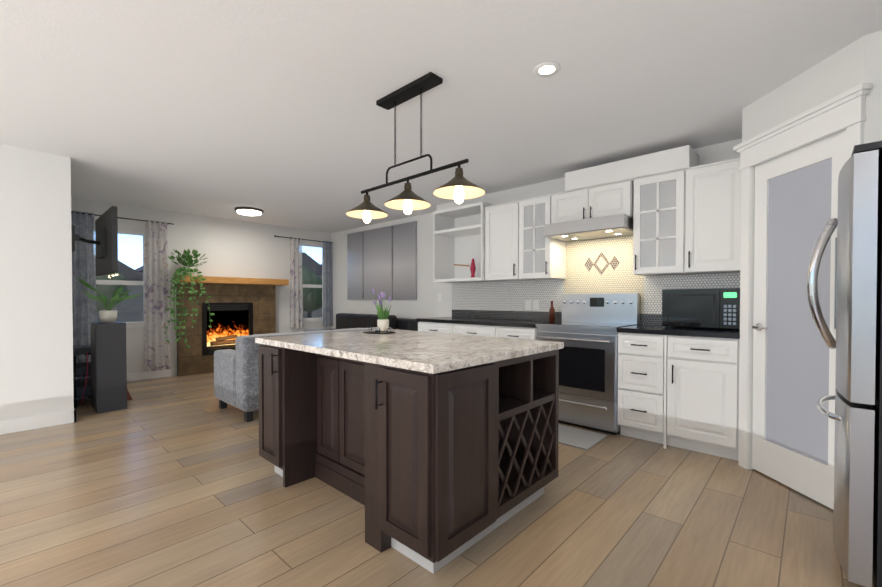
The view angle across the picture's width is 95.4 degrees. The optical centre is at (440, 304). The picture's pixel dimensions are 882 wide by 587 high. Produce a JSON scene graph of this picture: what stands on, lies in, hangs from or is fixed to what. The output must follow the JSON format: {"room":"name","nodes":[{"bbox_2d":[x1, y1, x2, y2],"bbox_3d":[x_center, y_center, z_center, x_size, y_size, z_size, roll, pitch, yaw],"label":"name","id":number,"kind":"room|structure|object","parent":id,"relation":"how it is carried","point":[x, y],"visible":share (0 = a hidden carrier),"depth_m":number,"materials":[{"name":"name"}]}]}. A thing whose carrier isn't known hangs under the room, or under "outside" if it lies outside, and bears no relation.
{"room":"living room and kitchen","nodes":[
{"label":"living room and kitchen","id":0,"kind":"room"},
{"bbox_2d":[0,144,73,420],"bbox_3d":[-4.776,-0.114,2.338,0.120,2.450,3.870,1,1,43],"label":"wall","id":1,"kind":"structure","parent":0,"point":[36,346],"depth_m":3.54,"materials":[{"name":"white paint"}]},
{"bbox_2d":[0,409,75,434],"bbox_3d":[-4.681,1.056,2.358,0.014,0.110,3.764,1,1,43],"label":"baseboard","id":2,"kind":"structure","parent":1,"relation":"attached to","point":[27,423],"depth_m":3.55,"materials":[{"name":"white wood"}]},
{"bbox_2d":[71,197,330,375],"bbox_3d":[-3.597,-0.171,6.490,0.120,2.450,4.070,1,1,43],"label":"wall","id":3,"kind":"structure","parent":0,"point":[236,248],"depth_m":6.42,"materials":[{"name":"white paint"}]},
{"bbox_2d":[95,230,143,327],"bbox_3d":[-4.437,-0.358,5.540,0.110,1.350,0.660,1,1,43],"label":"window","id":4,"kind":"structure","parent":3,"relation":"in","point":[131,324],"depth_m":5.61,"materials":[{"name":"white"}]},
{"bbox_2d":[71,211,173,224],"bbox_3d":[-4.374,-1.182,5.478,0.087,0.028,1.230,1,1,43],"label":"curtain rod","id":5,"kind":"object","parent":3,"relation":"attached to","point":[126,218],"visible":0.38,"depth_m":5.53,"materials":[{"name":"black metal"}]},
{"bbox_2d":[71,211,96,378],"bbox_3d":[-4.627,-0.078,5.182,0.064,2.240,0.290,1,1,43],"label":"curtain","id":6,"kind":"object","parent":5,"relation":"hanging from","point":[84,309],"visible":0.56,"depth_m":5.18,"materials":[{"name":"grey fabric"}]},
{"bbox_2d":[144,219,169,371],"bbox_3d":[-4.088,-0.131,5.766,0.064,2.150,0.320,1,1,43],"label":"curtain","id":7,"kind":"object","parent":5,"relation":"hanging from","point":[156,319],"visible":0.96,"depth_m":5.75,"materials":[{"name":"grey fabric"}]},
{"bbox_2d":[127,368,175,381],"bbox_3d":[-4.399,1.012,5.538,0.014,0.110,1.260,1,1,43],"label":"baseboard","id":8,"kind":"structure","parent":3,"relation":"attached to","point":[167,372],"depth_m":5.77,"materials":[{"name":"white wood"}]},
{"bbox_2d":[274,235,332,242],"bbox_3d":[-2.539,-1.209,7.466,0.087,0.028,1.160,1,1,43],"label":"curtain rod","id":9,"kind":"object","parent":3,"relation":"attached to","point":[298,238],"visible":0.9,"depth_m":7.34,"materials":[{"name":"black metal"}]},
{"bbox_2d":[290,237,302,327],"bbox_3d":[-2.640,-0.402,7.325,0.068,1.650,0.260,1,1,43],"label":"curtain","id":10,"kind":"object","parent":9,"relation":"hanging from","point":[296,298],"visible":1,"depth_m":7.32,"materials":[{"name":"white fabric"}]},
{"bbox_2d":[323,241,332,325],"bbox_3d":[-2.200,-0.409,7.803,0.068,1.650,0.220,1,1,43],"label":"curtain","id":11,"kind":"object","parent":9,"relation":"hanging from","point":[327,290],"visible":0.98,"depth_m":7.80,"materials":[{"name":"grey fabric"}]},
{"bbox_2d":[302,243,322,322],"bbox_3d":[-2.477,-0.417,7.663,0.110,1.490,0.640,1,1,43],"label":"window","id":12,"kind":"structure","parent":3,"relation":"in","point":[312,286],"depth_m":7.70,"materials":[{"name":"white"}]},
{"bbox_2d":[0,372,872,586],"bbox_3d":[-1.862,1.159,2.504,8.460,0.100,8.200,1,1,43],"label":"floor","id":13,"kind":"structure","parent":0,"point":[173,481],"depth_m":2.07,"materials":[{"name":"brown wood"}]},
{"bbox_2d":[73,345,132,407],"bbox_3d":[-4.013,0.769,4.678,0.944,0.620,0.515,1,1,43],"label":"tv stand","id":14,"kind":"object","parent":13,"relation":"on","point":[82,387],"visible":0.29,"depth_m":4.33,"materials":[{"name":"black metal"}]},
{"bbox_2d":[90,321,126,412],"bbox_3d":[-3.497,0.635,4.220,0.360,0.900,0.245,1,1,43],"label":"tower speaker","id":15,"kind":"object","parent":13,"relation":"on","point":[108,370],"visible":0.98,"depth_m":4.10},
{"bbox_2d":[76,277,145,322],"bbox_3d":[-3.478,-0.054,4.249,0.562,0.474,0.591,1,1,43],"label":"potted plant","id":16,"kind":"object","parent":15,"relation":"on","point":[107,315],"visible":1,"depth_m":4.18,"materials":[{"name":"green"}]},
{"bbox_2d":[175,275,288,376],"bbox_3d":[-3.313,0.309,6.499,0.287,1.490,1.640,1,1,43],"label":"fireplace","id":17,"kind":"object","parent":13,"relation":"on","point":[247,306],"visible":0.69,"depth_m":6.32,"materials":[{"name":"tile"}]},
{"bbox_2d":[164,249,214,348],"bbox_3d":[-3.682,-0.114,5.833,0.570,1.479,0.642,1,1,43],"label":"mantel plant","id":18,"kind":"object","parent":17,"relation":"on","point":[189,270],"visible":1,"depth_m":5.77,"materials":[{"name":"green plant"}]},
{"bbox_2d":[214,327,391,421],"bbox_3d":[-1.494,0.682,4.607,0.820,0.795,1.800,1,1,43],"label":"velvet sofa","id":19,"kind":"object","parent":13,"relation":"on","point":[236,381],"visible":0.31,"depth_m":3.77,"materials":[{"name":"grey fabric"}]},
{"bbox_2d":[304,313,418,330],"bbox_3d":[-1.340,0.604,6.498,1.900,0.900,0.950,1,1,43],"label":"sofa","id":20,"kind":"object","parent":13,"relation":"on","point":[347,320],"visible":0.21,"depth_m":6.39,"materials":[{"name":"black leather"}]},
{"bbox_2d":[255,341,563,573],"bbox_3d":[-0.260,0.682,2.480,1.598,0.855,1.113,1,1,43],"label":"kitchen island","id":21,"kind":"object","parent":13,"relation":"on","point":[433,452],"depth_m":1.87,"materials":[{"name":"brown wood"}]},
{"bbox_2d":[255,329,562,368],"bbox_3d":[-0.252,0.235,2.492,1.625,0.036,1.105,1,1,43],"label":"island countertop","id":22,"kind":"structure","parent":21,"relation":"on","point":[417,349],"depth_m":2.18,"materials":[{"name":"beige stone"}]},
{"bbox_2d":[364,327,394,333],"bbox_3d":[-0.460,0.188,2.993,0.262,0.042,0.143,1,1,43],"label":"tray","id":23,"kind":"object","parent":22,"relation":"on","point":[377,331],"visible":0.98,"depth_m":2.97,"materials":[{"name":"black metal"}]},
{"bbox_2d":[372,288,390,330],"bbox_3d":[-0.472,0.038,3.187,0.127,0.335,0.190,1,1,43],"label":"potted plant","id":24,"kind":"object","parent":22,"relation":"on","point":[383,324],"visible":1,"depth_m":3.17,"materials":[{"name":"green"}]},
{"bbox_2d":[417,321,447,332],"bbox_3d":[0.163,0.641,4.946,0.635,0.870,0.648,1,1,43],"label":"base cabinet","id":25,"kind":"object","parent":13,"relation":"on","point":[426,326],"depth_m":4.75,"materials":[{"name":"white wood"}]},
{"bbox_2d":[448,325,487,335],"bbox_3d":[0.566,0.646,4.575,0.700,0.870,0.648,1,1,43],"label":"base cabinet","id":26,"kind":"object","parent":13,"relation":"on","point":[477,330],"depth_m":4.37,"materials":[{"name":"white wood"}]},
{"bbox_2d":[488,325,536,339],"bbox_3d":[0.927,0.651,4.242,0.523,0.870,0.648,1,1,43],"label":"base cabinet","id":27,"kind":"object","parent":13,"relation":"on","point":[503,331],"depth_m":4.01,"materials":[{"name":"white wood"}]},
{"bbox_2d":[416,317,556,328],"bbox_3d":[0.516,0.189,4.605,1.628,0.039,0.662,1,1,43],"label":"countertop","id":28,"kind":"structure","parent":27,"relation":"on","point":[515,322],"depth_m":4.42,"materials":[{"name":"black stone"}]},
{"bbox_2d":[549,301,554,320],"bbox_3d":[1.174,0.066,4.246,0.060,0.215,0.057,1,1,43],"label":"bottle","id":29,"kind":"object","parent":28,"relation":"on","point":[551,311],"depth_m":4.23,"materials":[{"name":"brown glass"}]},
{"bbox_2d":[558,424,607,449],"bbox_3d":[1.006,1.090,3.407,0.650,0.011,0.420,1,1,43],"label":"mat","id":30,"kind":"object","parent":13,"relation":"on","point":[578,438],"visible":0.5,"depth_m":3.28,"materials":[{"name":"grey fabric"}]},
{"bbox_2d":[536,293,639,434],"bbox_3d":[1.366,0.491,3.774,0.740,1.200,0.680,1,1,43],"label":"range oven","id":31,"kind":"object","parent":13,"relation":"on","point":[584,330],"visible":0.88,"depth_m":3.55,"materials":[{"name":"silver metal"}]},
{"bbox_2d":[618,333,659,442],"bbox_3d":[1.830,0.662,3.407,0.428,0.870,0.649,1,1,43],"label":"base cabinet","id":32,"kind":"object","parent":13,"relation":"on","point":[638,353],"depth_m":3.21,"materials":[{"name":"white wood"}]},
{"bbox_2d":[660,337,739,460],"bbox_3d":[2.101,0.665,3.157,0.466,0.870,0.649,1,1,43],"label":"base cabinet","id":33,"kind":"object","parent":13,"relation":"on","point":[699,376],"depth_m":2.92,"materials":[{"name":"white wood"}]},
{"bbox_2d":[617,325,739,340],"bbox_3d":[1.968,0.207,3.265,0.816,0.039,0.662,1,1,43],"label":"countertop","id":34,"kind":"structure","parent":33,"relation":"on","point":[734,333],"depth_m":3.03,"materials":[{"name":"black stone"}]},
{"bbox_2d":[662,288,739,329],"bbox_3d":[2.136,0.030,3.267,0.520,0.313,0.373,1,1,43],"label":"microwave","id":35,"kind":"object","parent":34,"relation":"on","point":[682,308],"depth_m":3.12,"materials":[{"name":"black plastic"}]},
{"bbox_2d":[807,141,881,586],"bbox_3d":[2.016,0.259,1.579,0.862,1.725,0.684,1,1,43],"label":"fridge","id":36,"kind":"object","parent":13,"relation":"on","point":[857,418],"visible":1,"depth_m":1.53,"materials":[{"name":"silver metal"}]},
{"bbox_2d":[0,0,881,232],"bbox_3d":[-1.862,-1.391,2.469,8.460,0.100,8.200,1,1,43],"label":"ceiling","id":37,"kind":"structure","parent":0,"point":[272,110],"depth_m":2.48,"materials":[{"name":"white paint"}]},
{"bbox_2d":[235,207,262,215],"bbox_3d":[-2.797,-1.349,5.851,0.380,0.074,0.380,1,1,43],"label":"lamp","id":38,"kind":"object","parent":37,"relation":"attached to","point":[249,211],"visible":1,"depth_m":5.74,"materials":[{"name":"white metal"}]},
{"bbox_2d":[346,72,484,222],"bbox_3d":[-0.208,-0.953,2.513,1.128,0.776,0.288,1,1,43],"label":"pendant light","id":39,"kind":"object","parent":37,"relation":"hanging from","point":[459,188],"visible":1,"depth_m":2.46,"materials":[{"name":"black metal"}]},
{"bbox_2d":[533,62,559,76],"bbox_3d":[0.601,-1.334,2.279,0.150,0.006,0.150,1,1,43],"label":"recessed light","id":40,"kind":"object","parent":37,"relation":"in","point":[546,69],"visible":1,"depth_m":2.27,"materials":[{"name":"white plastic"}]},
{"bbox_2d":[331,138,741,328],"bbox_3d":[0.647,-0.153,5.220,8.080,2.450,0.420,1,1,43],"label":"wall","id":41,"kind":"structure","parent":0,"point":[426,304],"depth_m":6.15,"materials":[{"name":"white paint"}]},
{"bbox_2d":[347,231,362,299],"bbox_3d":[-1.566,-0.708,7.349,0.470,1.220,0.035,1,1,43],"label":"art panel","id":42,"kind":"object","parent":41,"relation":"attached to","point":[354,240],"depth_m":7.33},
{"bbox_2d":[363,226,390,299],"bbox_3d":[-1.084,-0.701,6.905,0.760,1.220,0.035,1,1,43],"label":"art panel","id":43,"kind":"object","parent":41,"relation":"attached to","point":[382,259],"depth_m":6.89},
{"bbox_2d":[391,221,416,299],"bbox_3d":[-0.581,-0.695,6.440,0.530,1.220,0.035,1,1,43],"label":"art panel","id":44,"kind":"object","parent":41,"relation":"attached to","point":[403,236],"depth_m":6.42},
{"bbox_2d":[480,199,543,280],"bbox_3d":[0.782,-0.696,4.527,0.532,0.834,0.398,1,1,43],"label":"upper cabinet","id":45,"kind":"object","parent":41,"relation":"attached to","point":[511,233],"depth_m":4.36,"materials":[{"name":"white wood"}]},
{"bbox_2d":[548,160,631,232],"bbox_3d":[1.503,-1.033,3.884,0.764,0.505,0.358,1,1,43],"label":"upper cabinet","id":46,"kind":"object","parent":41,"relation":"attached to","point":[590,199],"depth_m":3.72,"materials":[{"name":"white wood"}]},
{"bbox_2d":[543,214,632,241],"bbox_3d":[1.444,-0.719,3.834,0.750,0.116,0.517,1,1,43],"label":"range hood","id":47,"kind":"object","parent":46,"relation":"attached to","point":[619,226],"depth_m":3.70,"materials":[{"name":"silver metal"}]},
{"bbox_2d":[452,235,739,324],"bbox_3d":[1.318,-0.271,4.303,3.188,0.889,0.008,1,1,43],"label":"backsplash","id":48,"kind":"structure","parent":41,"relation":"attached to","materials":[{"name":"tile"}]},
{"bbox_2d":[672,145,740,276],"bbox_3d":[2.203,-0.769,3.242,0.458,1.015,0.358,1,1,43],"label":"upper cabinet","id":49,"kind":"object","parent":41,"relation":"attached to","point":[706,198],"depth_m":3.14,"materials":[{"name":"white wood"}]},
{"bbox_2d":[742,30,881,468],"bbox_3d":[2.549,-0.115,2.382,1.234,2.450,1.170,1,1,43],"label":"wall","id":50,"kind":"structure","parent":0,"point":[854,64],"depth_m":2.21,"materials":[{"name":"white paint"}]},
{"bbox_2d":[752,129,845,509],"bbox_3d":[2.118,0.089,2.381,0.456,2.018,0.453,1,1,43],"label":"pantry door","id":51,"kind":"structure","parent":50,"relation":"in","point":[794,355],"depth_m":2.39,"materials":[{"name":"white wood"}]},
{"bbox_2d":[733,83,871,468],"bbox_3d":[2.059,0.013,2.377,0.050,2.195,0.820,0,1,-2],"label":"door frame","id":52,"kind":"structure","parent":50,"relation":"attached to","point":[840,112],"depth_m":2.53,"materials":[{"name":"white wood"}]},
{"bbox_3d":[-4.220,-0.142,4.377,1.830,2.450,0.120,1,1,43],"label":"wall tv","id":53,"kind":"object","parent":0,"visible":0},
{"bbox_2d":[71,206,117,275],"bbox_3d":[-3.639,-0.639,4.138,1.080,0.630,0.323,1,1,43],"label":"tv","id":54,"kind":"object","parent":53,"relation":"attached to","point":[105,242],"visible":0.96,"depth_m":4.02,"materials":[{"name":"black plastic"}]},
{"label":"outside","id":55,"kind":"structure","parent":0,"visible":0},
{"bbox_3d":[-28.875,3.788,33.328,72.600,0.200,50.000,1,1,43],"label":"ground","id":56,"kind":"structure","parent":55,"visible":0},
{"bbox_2d":[97,260,143,321],"bbox_3d":[-21.779,0.425,25.470,6.600,6.741,4.739,1,1,43],"label":"house","id":57,"kind":"structure","parent":56,"relation":"on","point":[130,306],"depth_m":24.24,"materials":[{"name":"grey"}]},
{"bbox_2d":[95,259,321,317],"bbox_3d":[-9.727,0.587,19.324,7.954,6.584,36.544,1,1,43],"label":"trees","id":58,"kind":"object","parent":56,"relation":"on","point":[317,293],"depth_m":18.36,"materials":[{"name":"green plant"}]},
{"bbox_2d":[302,252,321,317],"bbox_3d":[-10.334,-0.019,32.174,6.897,7.446,9.721,1,1,43],"label":"house","id":59,"kind":"structure","parent":56,"relation":"on","point":[310,260],"depth_m":28.84,"materials":[{"name":"grey"}]}
]}

